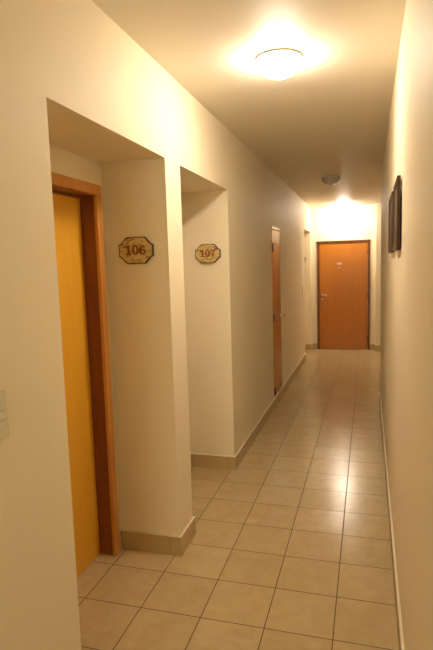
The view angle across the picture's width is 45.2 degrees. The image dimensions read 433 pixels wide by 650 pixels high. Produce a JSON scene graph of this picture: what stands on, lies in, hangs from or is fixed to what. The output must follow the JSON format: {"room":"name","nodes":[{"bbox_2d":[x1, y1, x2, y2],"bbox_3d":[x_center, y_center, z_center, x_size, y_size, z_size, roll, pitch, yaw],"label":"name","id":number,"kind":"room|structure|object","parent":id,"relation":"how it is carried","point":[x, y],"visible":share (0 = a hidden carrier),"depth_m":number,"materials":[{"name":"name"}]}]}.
{"room":"hotel corridor","nodes":[
{"label":"hotel corridor","id":0,"kind":"room"},
{"bbox_2d":[0,0,311,649],"bbox_3d":[-0.295,-0.112,3.720,0.620,2.633,13.158,0,7,16],"label":"wall","id":1,"kind":"structure","parent":0,"point":[191,340],"depth_m":2.75,"materials":[{"name":"paint"}]},
{"bbox_2d":[0,390,8,439],"bbox_3d":[-0.620,0.260,1.471,0.014,0.140,0.080,0,7,16],"label":"light switch","id":2,"kind":"object","parent":1,"relation":"attached to","point":[4,431],"visible":1,"depth_m":1.49,"materials":[{"name":"beige plastic"}]},
{"bbox_2d":[51,172,119,576],"bbox_3d":[-0.801,0.332,2.488,0.200,2.058,0.879,0,7,16],"label":"door","id":3,"kind":"structure","parent":1,"relation":"in","point":[77,204],"depth_m":2.78,"materials":[{"name":"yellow wood"}]},
{"bbox_2d":[119,237,153,263],"bbox_3d":[-0.431,-0.399,2.785,0.198,0.143,0.024,0,7,16],"label":"number plaque","id":4,"kind":"object","parent":1,"relation":"attached to","point":[133,250],"visible":1,"depth_m":2.77,"materials":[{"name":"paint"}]},
{"bbox_2d":[195,244,220,262],"bbox_3d":[-0.066,-0.546,3.980,0.198,0.143,0.024,0,7,16],"label":"number plaque","id":5,"kind":"object","parent":1,"relation":"attached to","point":[205,253],"visible":1,"depth_m":3.97,"materials":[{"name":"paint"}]},
{"bbox_2d":[119,343,312,555],"bbox_3d":[-0.146,1.147,3.779,0.382,0.111,12.858,0,7,16],"label":"baseboard","id":6,"kind":"structure","parent":1,"relation":"attached to","point":[129,539],"depth_m":4.11,"materials":[{"name":"tile"}]},
{"bbox_2d":[271,226,284,396],"bbox_3d":[0.708,-0.161,6.032,0.115,1.914,0.535,0,7,16],"label":"door","id":7,"kind":"structure","parent":1,"relation":"in","point":[275,232],"depth_m":6.01,"materials":[{"name":"brown wood"}]},
{"bbox_2d":[77,349,398,649],"bbox_3d":[0.765,1.239,3.577,3.005,0.080,13.158,0,7,16],"label":"floor","id":8,"kind":"structure","parent":0,"point":[290,547],"depth_m":2.91,"materials":[{"name":"tile"}]},
{"bbox_2d":[92,0,405,207],"bbox_3d":[0.685,-1.456,3.271,3.005,0.080,13.158,0,7,16],"label":"ceiling","id":9,"kind":"structure","parent":0,"point":[330,116],"depth_m":2.79,"materials":[{"name":"paint"}]},
{"bbox_2d":[255,48,302,78],"bbox_3d":[0.311,-1.279,2.585,0.232,0.094,0.232,0,7,16],"label":"ceiling lamp","id":10,"kind":"object","parent":9,"relation":"attached to","point":[279,63],"visible":1,"depth_m":2.51,"materials":[{"name":"white glass"}]},
{"bbox_2d":[321,175,340,184],"bbox_3d":[1.369,-1.723,6.218,0.232,0.094,0.232,0,7,16],"label":"ceiling lamp","id":11,"kind":"object","parent":9,"relation":"attached to","point":[331,179],"visible":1,"depth_m":6.14,"materials":[{"name":"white glass"}]},
{"bbox_2d":[311,204,375,343],"bbox_3d":[2.345,-0.859,9.613,1.155,2.633,0.120,0,7,16],"label":"wall","id":12,"kind":"structure","parent":0,"point":[355,222],"depth_m":9.47,"materials":[{"name":"paint"}]},
{"bbox_2d":[316,239,370,349],"bbox_3d":[2.339,-0.544,9.594,0.968,2.012,0.133,0,7,16],"label":"door","id":13,"kind":"structure","parent":12,"relation":"in","point":[343,266],"depth_m":9.58,"materials":[{"name":"wood"}]},
{"bbox_2d":[313,343,374,349],"bbox_3d":[2.364,0.401,9.692,1.131,0.111,0.012,0,7,16],"label":"baseboard","id":14,"kind":"structure","parent":12,"relation":"attached to","point":[315,345],"depth_m":9.68,"materials":[{"name":"tile"}]},
{"bbox_2d":[376,0,432,649],"bbox_3d":[1.625,-0.105,3.162,1.070,2.633,13.158,0,7,16],"label":"wall","id":15,"kind":"structure","parent":0,"point":[404,276],"depth_m":1.81,"materials":[{"name":"paint"}]},
{"bbox_2d":[375,344,404,649],"bbox_3d":[1.585,1.153,3.275,0.962,0.111,12.858,0,7,16],"label":"baseboard","id":16,"kind":"structure","parent":15,"relation":"attached to","point":[377,347],"depth_m":2.77,"materials":[{"name":"tile"}]},
{"bbox_2d":[388,191,393,252],"bbox_3d":[1.014,-0.582,3.005,0.021,0.320,0.450,0,7,16],"label":"picture frame","id":17,"kind":"object","parent":15,"relation":"attached to","point":[390,214],"visible":0.83,"depth_m":3.03,"materials":[{"name":"brown wood"}]},
{"bbox_2d":[389,200,391,247],"bbox_3d":[1.012,-0.582,3.006,0.008,0.264,0.394,0,7,16],"label":"print","id":18,"kind":"object","parent":17,"relation":"attached to","point":[390,201],"depth_m":3.05},
{"bbox_2d":[393,175,401,250],"bbox_3d":[0.852,-0.514,2.452,0.021,0.320,0.370,0,7,16],"label":"picture frame","id":19,"kind":"object","parent":15,"relation":"attached to","point":[397,188],"visible":1,"depth_m":2.30,"materials":[{"name":"brown wood"}]},
{"bbox_2d":[394,187,396,244],"bbox_3d":[0.851,-0.514,2.453,0.008,0.264,0.314,0,7,16],"label":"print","id":20,"kind":"object","parent":19,"relation":"attached to","point":[395,188],"depth_m":2.49}
]}

